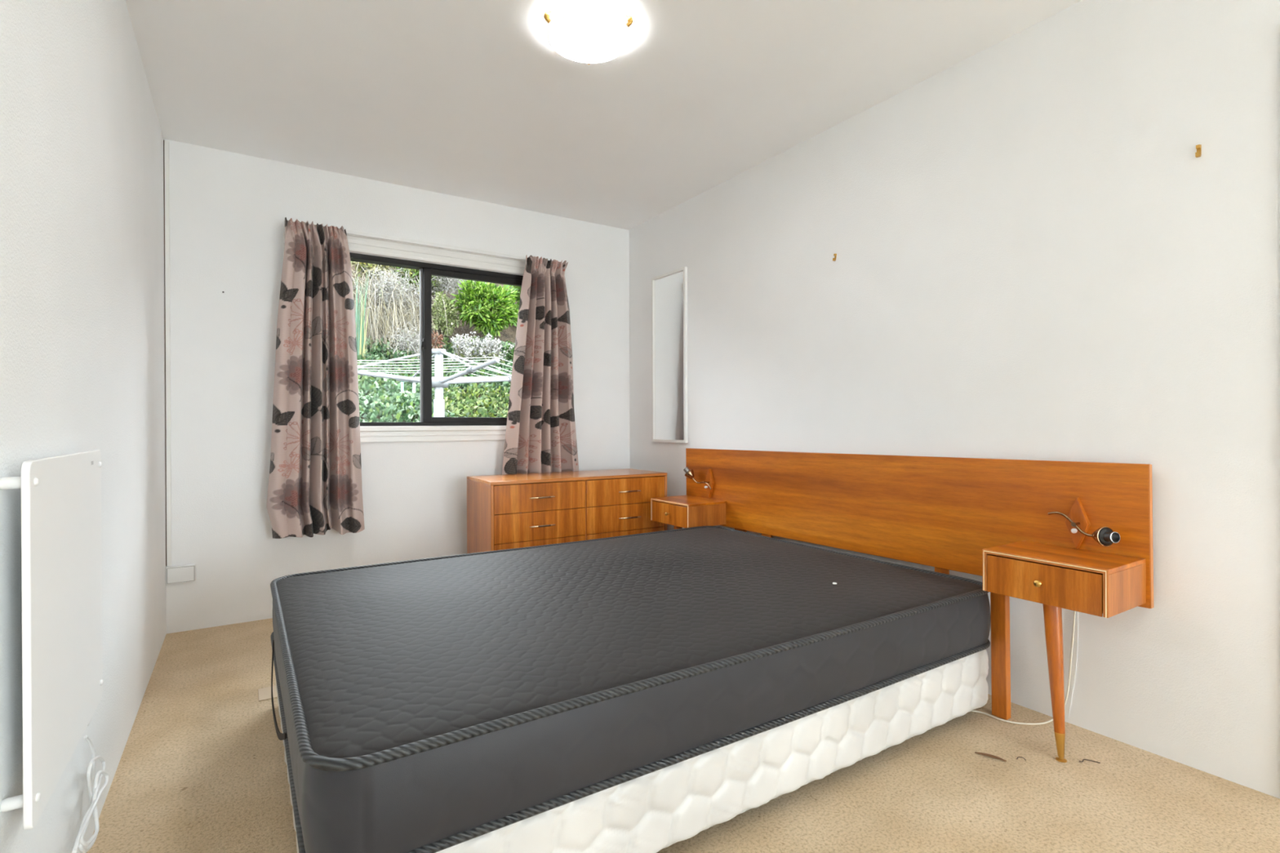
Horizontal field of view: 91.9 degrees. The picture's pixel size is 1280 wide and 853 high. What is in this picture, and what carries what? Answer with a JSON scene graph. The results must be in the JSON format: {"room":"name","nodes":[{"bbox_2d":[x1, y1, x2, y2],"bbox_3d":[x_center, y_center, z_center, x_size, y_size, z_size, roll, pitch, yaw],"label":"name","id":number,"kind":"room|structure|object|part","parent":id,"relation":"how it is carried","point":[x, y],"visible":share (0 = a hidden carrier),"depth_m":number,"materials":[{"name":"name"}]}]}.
{"room":"bedroom","nodes":[
{"label":"bedroom","id":0,"kind":"room"},
{"bbox_2d":[0,0,166,852],"bbox_3d":[-0.470,-0.190,0.035,0.120,2.400,7.208,0,0,-33],"label":"wall","id":1,"kind":"structure","parent":0,"point":[82,317],"depth_m":1.47,"materials":[{"name":"white paint"}]},
{"bbox_2d":[0,449,103,830],"bbox_3d":[-1.113,0.359,1.192,0.044,0.610,0.585,0,0,-33],"label":"heater","id":2,"kind":"object","parent":1,"relation":"attached to","point":[62,669],"visible":1,"depth_m":1.09,"materials":[{"name":"white metal"}]},
{"bbox_2d":[71,735,108,852],"bbox_3d":[-1.183,0.819,1.328,0.036,0.262,0.439,0,0,-34],"label":"cord","id":3,"kind":"object","parent":2,"relation":"hanging from","point":[94,782],"visible":1,"depth_m":1.36,"materials":[{"name":"white plastic"}]},
{"bbox_2d":[163,138,630,634],"bbox_3d":[-1.221,-0.199,3.765,2.648,2.400,0.120,0,0,-33],"label":"wall","id":4,"kind":"structure","parent":0,"point":[228,211],"depth_m":3.24,"materials":[{"name":"white paint"}]},
{"bbox_2d":[163,139,171,566],"bbox_3d":[-2.290,-0.354,2.999,0.022,2.062,0.012,0,0,-33],"label":"trim","id":5,"kind":"structure","parent":4,"relation":"attached to","point":[166,143],"depth_m":3.00,"materials":[{"name":"white paint"}]},
{"bbox_2d":[165,564,195,584],"bbox_3d":[-2.242,0.722,3.023,0.117,0.083,0.025,0,0,-33],"label":"wall plate","id":6,"kind":"object","parent":4,"relation":"attached to","point":[184,573],"visible":1,"depth_m":3.01,"materials":[{"name":"white plastic"}]},
{"bbox_2d":[283,219,525,442],"bbox_3d":[-1.260,-0.500,3.697,1.510,1.177,0.103,0,0,-33],"label":"window","id":7,"kind":"structure","parent":4,"relation":"in","point":[429,428],"depth_m":3.68,"materials":[{"name":"black metal"}]},
{"bbox_3d":[-1.244,-1.031,3.668,1.510,0.116,0.016,0,0,-33],"label":"architrave","id":8,"kind":"part","parent":7,"relation":"part of","materials":[{"name":"white paint"}]},
{"bbox_2d":[293,221,528,260],"bbox_3d":[-1.184,-1.068,3.667,1.560,0.022,0.032,0,0,-33],"label":"track","id":9,"kind":"object","parent":7,"relation":"attached to","point":[348,232],"visible":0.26,"depth_m":3.63,"materials":[{"name":"white plastic"}]},
{"bbox_2d":[266,217,364,538],"bbox_3d":[-1.703,-0.249,3.258,0.459,1.643,0.153,0,0,-33],"label":"curtain","id":10,"kind":"object","parent":9,"relation":"hanging from","point":[315,486],"visible":1,"depth_m":3.24,"materials":[{"name":"fabric"}]},
{"bbox_2d":[502,254,578,474],"bbox_3d":[-0.626,-0.262,3.945,0.561,1.628,0.131,0,0,-33],"label":"curtain","id":11,"kind":"object","parent":9,"relation":"hanging from","point":[540,434],"visible":0.88,"depth_m":3.92,"materials":[{"name":"fabric"}]},
{"bbox_3d":[-1.240,0.057,3.672,1.334,0.062,0.016,0,0,-33],"label":"architrave","id":12,"kind":"part","parent":7,"relation":"part of","materials":[{"name":"white paint"}]},
{"bbox_3d":[-1.265,-0.015,3.710,1.330,0.022,0.075,0,0,-33],"label":"frame sill","id":13,"kind":"part","parent":7,"relation":"part of","materials":[{"name":"black metal"}]},
{"bbox_3d":[-1.006,-0.042,3.863,0.580,0.030,0.036,0,0,-33],"label":"sash rail","id":14,"kind":"part","parent":7,"relation":"part of","materials":[{"name":"black metal"}]},
{"bbox_3d":[-1.009,-0.926,3.860,0.580,0.032,0.036,0,0,-33],"label":"sash rail","id":15,"kind":"part","parent":7,"relation":"part of","materials":[{"name":"black metal"}]},
{"bbox_2d":[125,0,1081,230],"bbox_3d":[0.690,-1.456,0.779,2.888,0.120,7.208,0,0,-33],"label":"ceiling","id":16,"kind":"structure","parent":0,"point":[467,99],"depth_m":2.53,"materials":[{"name":"paint"}]},
{"bbox_2d":[542,0,634,64],"bbox_3d":[-0.184,-1.363,2.151,0.328,0.070,0.316,0,0,-33],"label":"ceiling light","id":17,"kind":"object","parent":16,"relation":"attached to","point":[588,32],"visible":1,"depth_m":2.09,"materials":[{"name":"white glass"}]},
{"bbox_3d":[-0.178,-1.336,2.154,0.272,0.017,0.272,0,0,-33],"label":"lamp shade","id":18,"kind":"part","parent":17,"relation":"part of","materials":[{"name":"white glass"}]},
{"bbox_3d":[-0.179,-1.383,2.154,0.278,0.030,0.278,0,0,-33],"label":"ceiling plate","id":19,"kind":"part","parent":17,"relation":"part of","materials":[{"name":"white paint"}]},
{"bbox_2d":[86,617,1279,852],"bbox_3d":[0.698,1.064,0.787,2.888,0.120,7.208,0,0,-33],"label":"floor","id":20,"kind":"structure","parent":0,"point":[202,767],"depth_m":1.70,"materials":[{"name":"beige carpet"}]},
{"bbox_2d":[257,685,277,701],"bbox_3d":[-1.318,1.003,2.381,0.255,0.004,0.120,0,0,-33],"label":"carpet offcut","id":21,"kind":"object","parent":20,"relation":"on","point":[264,694],"visible":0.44,"depth_m":2.32,"materials":[{"name":"beige carpet"}]},
{"bbox_2d":[466,468,666,553],"bbox_3d":[-0.416,0.643,3.724,1.118,0.708,0.472,0,0,-32],"label":"dresser","id":22,"kind":"object","parent":20,"relation":"on","point":[519,510],"visible":0.58,"depth_m":3.50,"materials":[{"name":"brown wood"}]},
{"bbox_3d":[-0.653,0.388,3.588,0.518,0.137,0.396,0,0,-32],"label":"drawer","id":23,"kind":"part","parent":22,"relation":"part of","materials":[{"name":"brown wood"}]},
{"bbox_3d":[-0.544,0.702,3.413,0.538,0.156,0.016,0,0,-32],"label":"drawer","id":24,"kind":"part","parent":22,"relation":"part of","materials":[{"name":"brown wood"}]},
{"bbox_3d":[-0.544,0.545,3.413,0.538,0.154,0.016,0,0,-32],"label":"drawer","id":25,"kind":"part","parent":22,"relation":"part of","materials":[{"name":"brown wood"}]},
{"bbox_3d":[-0.545,0.388,3.412,0.538,0.153,0.016,0,0,-32],"label":"drawer","id":26,"kind":"part","parent":22,"relation":"part of","materials":[{"name":"brown wood"}]},
{"bbox_3d":[-0.529,0.545,3.398,0.155,0.013,0.030,0,0,-32],"label":"handle","id":27,"kind":"part","parent":22,"relation":"part of","materials":[{"name":"gold metal"}]},
{"bbox_3d":[-0.529,0.389,3.397,0.155,0.013,0.030,0,0,-32],"label":"handle","id":28,"kind":"part","parent":22,"relation":"part of","materials":[{"name":"gold metal"}]},
{"bbox_3d":[-0.080,0.700,3.699,0.538,0.156,0.016,0,0,-32],"label":"drawer","id":29,"kind":"part","parent":22,"relation":"part of","materials":[{"name":"brown wood"}]},
{"bbox_3d":[-0.080,0.542,3.698,0.538,0.154,0.016,0,0,-32],"label":"drawer","id":30,"kind":"part","parent":22,"relation":"part of","materials":[{"name":"brown wood"}]},
{"bbox_3d":[-0.081,0.386,3.698,0.538,0.153,0.016,0,0,-32],"label":"drawer","id":31,"kind":"part","parent":22,"relation":"part of","materials":[{"name":"brown wood"}]},
{"bbox_3d":[-0.053,0.543,3.691,0.155,0.013,0.030,0,0,-32],"label":"handle","id":32,"kind":"part","parent":22,"relation":"part of","materials":[{"name":"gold metal"}]},
{"bbox_3d":[-0.053,0.386,3.690,0.155,0.013,0.030,0,0,-32],"label":"handle","id":33,"kind":"part","parent":22,"relation":"part of","materials":[{"name":"gold metal"}]},
{"bbox_2d":[275,648,988,852],"bbox_3d":[-0.063,0.876,2.193,2.068,0.250,1.506,0,0,-33],"label":"bed base","id":34,"kind":"object","parent":20,"relation":"on","point":[652,812],"visible":0.28,"depth_m":1.51,"materials":[{"name":"white fabric"}]},
{"bbox_2d":[270,525,991,852],"bbox_3d":[-0.068,0.667,2.188,2.112,0.255,1.544,0,0,-33],"label":"mattress","id":35,"kind":"object","parent":34,"relation":"on","point":[432,704],"visible":1,"depth_m":1.52,"materials":[{"name":"grey fabric"}]},
{"bbox_3d":[-1.036,0.756,1.760,0.019,0.086,0.720,0,0,-33],"label":"strap handle","id":36,"kind":"part","parent":35,"relation":"part of","materials":[{"name":"black"}]},
{"bbox_3d":[-0.063,0.548,2.191,2.070,0.016,1.510,0,0,-33],"label":"panel","id":37,"kind":"part","parent":35,"relation":"part of","materials":[{"name":"grey fabric"}]},
{"bbox_2d":[650,495,725,529],"bbox_3d":[0.265,0.708,3.555,0.288,0.575,0.365,0,0,-33],"label":"nightstand","id":38,"kind":"object","parent":20,"relation":"on","point":[680,512],"visible":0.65,"depth_m":3.44,"materials":[{"name":"brown wood"}]},
{"bbox_3d":[0.166,0.495,3.491,0.005,0.115,0.334,0,0,-33],"label":"drawer","id":39,"kind":"part","parent":38,"relation":"part of","materials":[{"name":"brown wood"}]},
{"bbox_3d":[0.205,0.733,3.530,0.079,0.377,0.048,0,0,12],"label":"leg","id":40,"kind":"part","parent":38,"relation":"part of","materials":[{"name":"brown wood"}]},
{"bbox_2d":[685,448,1153,719],"bbox_3d":[0.878,0.554,2.805,0.137,0.883,2.308,0,0,-32],"label":"headboard","id":41,"kind":"object","parent":20,"relation":"on","point":[941,513],"visible":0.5,"depth_m":2.42,"materials":[{"name":"brown wood"}]},
{"bbox_2d":[683,466,714,497],"bbox_3d":[0.349,0.325,3.609,0.074,0.173,0.225,0,0,-45],"label":"reading lamp","id":42,"kind":"object","parent":41,"relation":"attached to","point":[709,482],"visible":1,"depth_m":3.58,"materials":[{"name":"brown metal"}]},
{"bbox_3d":[0.356,0.328,3.578,0.013,0.062,0.174,0,0,-33],"label":"arm","id":43,"kind":"part","parent":42,"relation":"part of","materials":[{"name":"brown metal"}]},
{"bbox_3d":[0.404,0.328,3.584,0.020,0.167,0.066,0,0,-33],"label":"diamond plate","id":44,"kind":"part","parent":42,"relation":"part of","materials":[{"name":"brown wood"}]},
{"bbox_3d":[0.913,0.340,2.828,0.020,0.433,2.302,0,0,-33],"label":"panel","id":45,"kind":"part","parent":41,"relation":"part of","materials":[{"name":"brown wood"}]},
{"bbox_3d":[1.239,0.733,2.127,0.030,0.526,0.050,0,0,-33],"label":"post","id":46,"kind":"part","parent":41,"relation":"part of","materials":[{"name":"brown wood"}]},
{"bbox_2d":[1048,497,1119,549],"bbox_3d":[1.410,0.313,1.954,0.081,0.167,0.205,0,0,-18],"label":"reading lamp","id":47,"kind":"object","parent":41,"relation":"attached to","point":[1077,523],"visible":1,"depth_m":1.99,"materials":[{"name":"brown wood"}]},
{"bbox_3d":[1.381,0.311,1.981,0.013,0.069,0.138,0,0,-33],"label":"arm","id":48,"kind":"part","parent":47,"relation":"part of","materials":[{"name":"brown metal"}]},
{"bbox_3d":[1.418,0.313,2.004,0.020,0.167,0.066,0,0,-33],"label":"diamond plate","id":49,"kind":"part","parent":47,"relation":"part of","materials":[{"name":"brown wood"}]},
{"bbox_2d":[974,751,1006,761],"bbox_3d":[1.056,0.993,1.865,0.083,0.007,0.016,0,0,33],"label":"dry leaf","id":50,"kind":"object","parent":20,"relation":"on","point":[982,753],"visible":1,"depth_m":1.86,"materials":[{"name":"brown plant"}]},
{"bbox_2d":[970,611,1075,724],"bbox_3d":[1.198,0.760,2.115,0.517,0.468,0.067,0,0,14],"label":"lamp cord","id":51,"kind":"object","parent":20,"relation":"on","point":[1074,612],"visible":0.56,"depth_m":2.07,"materials":[{"name":"beige plastic"}]},
{"bbox_2d":[982,540,1146,763],"bbox_3d":[1.308,0.697,1.930,0.288,0.599,0.348,0,0,-33],"label":"nightstand","id":52,"kind":"object","parent":20,"relation":"on","point":[1094,583],"visible":1,"depth_m":1.85,"materials":[{"name":"brown wood"}]},
{"bbox_3d":[1.196,0.471,1.859,0.024,0.021,0.021,0,0,-33],"label":"knob","id":53,"kind":"part","parent":52,"relation":"part of","materials":[{"name":"gold metal"}]},
{"bbox_3d":[1.209,0.474,1.866,0.005,0.118,0.316,0,0,-33],"label":"drawer","id":54,"kind":"part","parent":52,"relation":"part of","materials":[{"name":"brown wood"}]},
{"bbox_3d":[1.276,0.468,1.909,0.154,0.104,0.314,0,0,-33],"label":"drawer","id":55,"kind":"part","parent":52,"relation":"part of","materials":[{"name":"brown wood"}]},
{"bbox_3d":[1.261,0.723,1.885,0.048,0.394,0.081,0,0,13],"label":"leg","id":56,"kind":"part","parent":52,"relation":"part of","materials":[{"name":"brown wood"}]},
{"bbox_2d":[1079,759,1100,763],"bbox_3d":[1.333,0.994,1.838,0.057,0.005,0.014,0,0,8],"label":"thread","id":57,"kind":"object","parent":20,"relation":"on","point":[1082,759],"visible":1,"depth_m":1.84,"materials":[{"name":"brown"}]},
{"bbox_2d":[629,0,1279,799],"bbox_3d":[1.859,-0.203,1.531,0.120,2.400,7.208,0,0,-33],"label":"wall","id":58,"kind":"structure","parent":0,"point":[1037,258],"depth_m":2.07,"materials":[{"name":"white paint"}]},
{"bbox_2d":[651,266,688,443],"bbox_3d":[0.187,-0.445,3.990,0.022,1.094,0.360,0,0,-34],"label":"wall mirror","id":59,"kind":"object","parent":58,"relation":"attached to","point":[669,386],"visible":1,"depth_m":3.98,"materials":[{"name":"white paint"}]},
{"bbox_3d":[0.090,-0.445,4.131,0.022,1.094,0.017,0,0,-34],"label":"frame rail","id":60,"kind":"part","parent":59,"relation":"part of","materials":[{"name":"white paint"}]},
{"bbox_3d":[0.185,-0.984,3.988,0.022,0.017,0.326,0,0,-34],"label":"frame rail","id":61,"kind":"part","parent":59,"relation":"part of","materials":[{"name":"white paint"}]},
{"bbox_3d":[0.189,0.093,3.992,0.022,0.017,0.326,0,0,-34],"label":"frame rail","id":62,"kind":"part","parent":59,"relation":"part of","materials":[{"name":"white paint"}]},
{"bbox_3d":[0.283,-0.445,3.848,0.022,1.094,0.017,0,0,-34],"label":"frame rail","id":63,"kind":"part","parent":59,"relation":"part of","materials":[{"name":"white paint"}]},
{"bbox_2d":[1067,611,1078,717],"bbox_3d":[1.446,0.764,2.065,0.004,0.425,0.030,0,0,-33],"label":"wire","id":64,"kind":"object","parent":58,"relation":"attached to","point":[1077,611],"visible":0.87,"depth_m":2.06,"materials":[{"name":"white plastic"}]},
{"bbox_2d":[1195,144,1201,157],"bbox_3d":[1.612,-0.796,1.787,0.013,0.035,0.010,0,0,-33],"label":"hook","id":65,"kind":"object","parent":58,"relation":"attached to","point":[1198,147],"visible":1,"depth_m":1.78,"materials":[{"name":"gold metal"}]},
{"label":"outside","id":66,"kind":"structure","parent":0,"visible":0},
{"bbox_2d":[390,266,432,293],"bbox_3d":[-4.527,-3.050,12.269,0.902,0.800,0.760,0,0,-33],"label":"shrub","id":67,"kind":"object","parent":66,"point":[416,273],"visible":0.18,"depth_m":12.09,"materials":[{"name":"green plant"}]},
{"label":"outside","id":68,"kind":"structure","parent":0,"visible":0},
{"bbox_2d":[412,270,449,295],"bbox_3d":[-4.228,-3.063,12.626,0.770,0.780,0.819,0,0,43],"label":"shrub","id":69,"kind":"object","parent":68,"point":[439,291],"visible":0.22,"depth_m":12.55,"materials":[{"name":"green plant"}]},
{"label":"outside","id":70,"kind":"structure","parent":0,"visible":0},
{"bbox_2d":[351,263,517,422],"bbox_3d":[-5.048,-2.094,13.394,34.000,6.547,20.000,0,0,-33],"label":"hillside","id":71,"kind":"structure","parent":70,"point":[509,334],"depth_m":12.63,"materials":[{"name":"plant"}]},
{"bbox_2d":[355,275,368,359],"bbox_3d":[-4.907,-1.818,10.717,0.377,1.879,0.372,0,0,10],"label":"flax","id":72,"kind":"object","parent":71,"relation":"on","point":[360,331],"visible":0.51,"depth_m":10.72,"materials":[{"name":"green plant"}]},
{"bbox_2d":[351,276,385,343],"bbox_3d":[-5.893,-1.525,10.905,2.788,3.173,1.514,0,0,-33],"label":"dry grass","id":73,"kind":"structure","parent":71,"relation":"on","point":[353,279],"depth_m":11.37,"materials":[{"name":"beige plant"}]},
{"bbox_2d":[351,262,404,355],"bbox_3d":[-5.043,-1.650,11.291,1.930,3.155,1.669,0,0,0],"label":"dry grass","id":74,"kind":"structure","parent":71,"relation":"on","point":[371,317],"depth_m":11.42,"materials":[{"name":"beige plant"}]},
{"bbox_2d":[352,263,432,313],"bbox_3d":[-4.736,-2.530,11.655,1.646,1.176,0.992,0,0,-33],"label":"shrub","id":75,"kind":"object","parent":71,"relation":"on","point":[392,283],"visible":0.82,"depth_m":11.58,"materials":[{"name":"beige plant"}]},
{"bbox_2d":[351,262,465,361],"bbox_3d":[-4.765,-1.411,11.588,2.341,3.559,1.478,0,0,-33],"label":"dry grass","id":76,"kind":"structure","parent":71,"relation":"on","point":[375,315],"depth_m":11.55,"materials":[{"name":"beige plant"}]},
{"bbox_2d":[381,321,435,359],"bbox_3d":[-4.252,-1.560,11.484,1.183,0.994,0.998,0,0,-33],"label":"shrub","id":77,"kind":"object","parent":71,"relation":"on","point":[399,341],"visible":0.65,"depth_m":11.40,"materials":[{"name":"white plant"}]},
{"bbox_2d":[357,348,512,417],"bbox_3d":[-2.109,0.149,6.500,2.038,1.932,2.038,0,0,7],"label":"clothesline","id":78,"kind":"object","parent":71,"relation":"on","point":[439,382],"visible":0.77,"depth_m":6.35,"materials":[{"name":"grey metal"}]},
{"bbox_3d":[-2.698,-0.520,6.039,1.353,0.157,0.042,0,0,-38],"label":"arm","id":79,"kind":"part","parent":78,"relation":"part of","materials":[{"name":"grey metal"}]},
{"bbox_2d":[400,382,403,391],"bbox_3d":[-2.872,-0.482,7.471,0.024,0.112,0.036,0,0,-33],"label":"peg","id":80,"kind":"object","parent":78,"relation":"attached to","point":[402,383],"visible":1,"depth_m":7.46,"materials":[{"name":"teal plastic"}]},
{"bbox_3d":[-2.570,-0.524,7.085,0.042,0.157,1.353,0,0,-38],"label":"arm","id":81,"kind":"part","parent":78,"relation":"part of","materials":[{"name":"grey metal"}]},
{"bbox_2d":[412,382,415,392],"bbox_3d":[-2.604,-0.445,7.128,0.024,0.112,0.036,0,0,-33],"label":"peg","id":82,"kind":"object","parent":78,"relation":"attached to","point":[413,384],"visible":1,"depth_m":7.12,"materials":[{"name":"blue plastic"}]},
{"bbox_3d":[-2.111,-0.540,6.498,0.088,0.510,0.088,0,0,-33],"label":"post","id":83,"kind":"part","parent":78,"relation":"part of","materials":[{"name":"grey metal"}]},
{"bbox_3d":[-2.108,0.415,6.501,0.112,1.400,0.112,0,0,-33],"label":"post","id":84,"kind":"part","parent":78,"relation":"part of","materials":[{"name":"grey metal"}]},
{"bbox_3d":[-1.653,-0.523,5.911,0.042,0.157,1.353,0,0,-38],"label":"arm","id":85,"kind":"part","parent":78,"relation":"part of","materials":[{"name":"grey metal"}]},
{"bbox_3d":[-1.524,-0.527,6.957,1.353,0.157,0.042,0,0,-38],"label":"arm","id":86,"kind":"part","parent":78,"relation":"part of","materials":[{"name":"grey metal"}]},
{"bbox_2d":[356,333,515,422],"bbox_3d":[-3.264,-0.492,9.666,13.134,2.796,4.794,0,0,-33],"label":"hedge","id":87,"kind":"object","parent":71,"relation":"on","point":[382,397],"visible":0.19,"depth_m":10.06,"materials":[{"name":"green plant"}]},
{"bbox_2d":[431,290,464,336],"bbox_3d":[-3.812,-2.172,12.188,0.694,0.866,1.032,0,0,5],"label":"shrub","id":88,"kind":"object","parent":71,"relation":"on","point":[452,314],"visible":0.97,"depth_m":11.93,"materials":[{"name":"green plant"}]},
{"bbox_2d":[431,275,502,302],"bbox_3d":[-3.827,-2.929,12.748,1.802,1.157,1.096,0,0,-33],"label":"shrub","id":89,"kind":"object","parent":71,"relation":"on","point":[454,282],"visible":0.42,"depth_m":12.57,"materials":[{"name":"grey plant"}]},
{"bbox_2d":[448,332,486,363],"bbox_3d":[-3.215,-1.401,11.585,0.718,0.789,0.530,0,0,-5],"label":"shrub","id":90,"kind":"object","parent":71,"relation":"on","point":[464,350],"visible":0.8,"depth_m":11.51,"materials":[{"name":"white plant"}]},
{"bbox_2d":[450,279,519,338],"bbox_3d":[-3.052,-2.356,12.350,1.466,1.266,1.064,0,0,-12],"label":"bush","id":91,"kind":"object","parent":71,"relation":"on","point":[491,308],"visible":1,"depth_m":12.15,"materials":[{"name":"green plant"}]},
{"bbox_2d":[473,331,513,365],"bbox_3d":[-2.813,-1.429,11.809,0.791,0.768,0.574,0,0,-10],"label":"shrub","id":92,"kind":"object","parent":71,"relation":"on","point":[491,349],"visible":0.86,"depth_m":11.70,"materials":[{"name":"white plant"}]},
{"bbox_2d":[502,342,515,359],"bbox_3d":[-2.462,-1.422,12.392,0.620,0.509,0.699,0,0,4],"label":"shrub","id":93,"kind":"object","parent":71,"relation":"on","point":[512,352],"visible":0.22,"depth_m":12.21,"materials":[{"name":"green plant"}]},
{"bbox_2d":[509,284,520,320],"bbox_3d":[-2.047,-2.787,13.685,2.024,2.074,1.765,0,0,9],"label":"bush","id":94,"kind":"object","parent":71,"relation":"on","point":[518,290],"visible":0.02,"depth_m":13.36,"materials":[{"name":"green plant"}]},
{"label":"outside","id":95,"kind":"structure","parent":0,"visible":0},
{"bbox_2d":[431,330,445,348],"bbox_3d":[-3.893,-1.598,11.634,0.503,0.394,0.377,0,0,38],"label":"shrub","id":96,"kind":"object","parent":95,"point":[437,339],"visible":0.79,"depth_m":11.56,"materials":[{"name":"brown plant"}]},
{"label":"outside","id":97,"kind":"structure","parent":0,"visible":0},
{"bbox_2d":[351,261,391,281],"bbox_3d":[-5.143,-3.116,11.892,0.859,0.691,0.796,0,0,-33],"label":"shrub","id":98,"kind":"object","parent":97,"point":[367,266],"visible":0.36,"depth_m":11.74,"materials":[{"name":"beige plant"}]}
]}

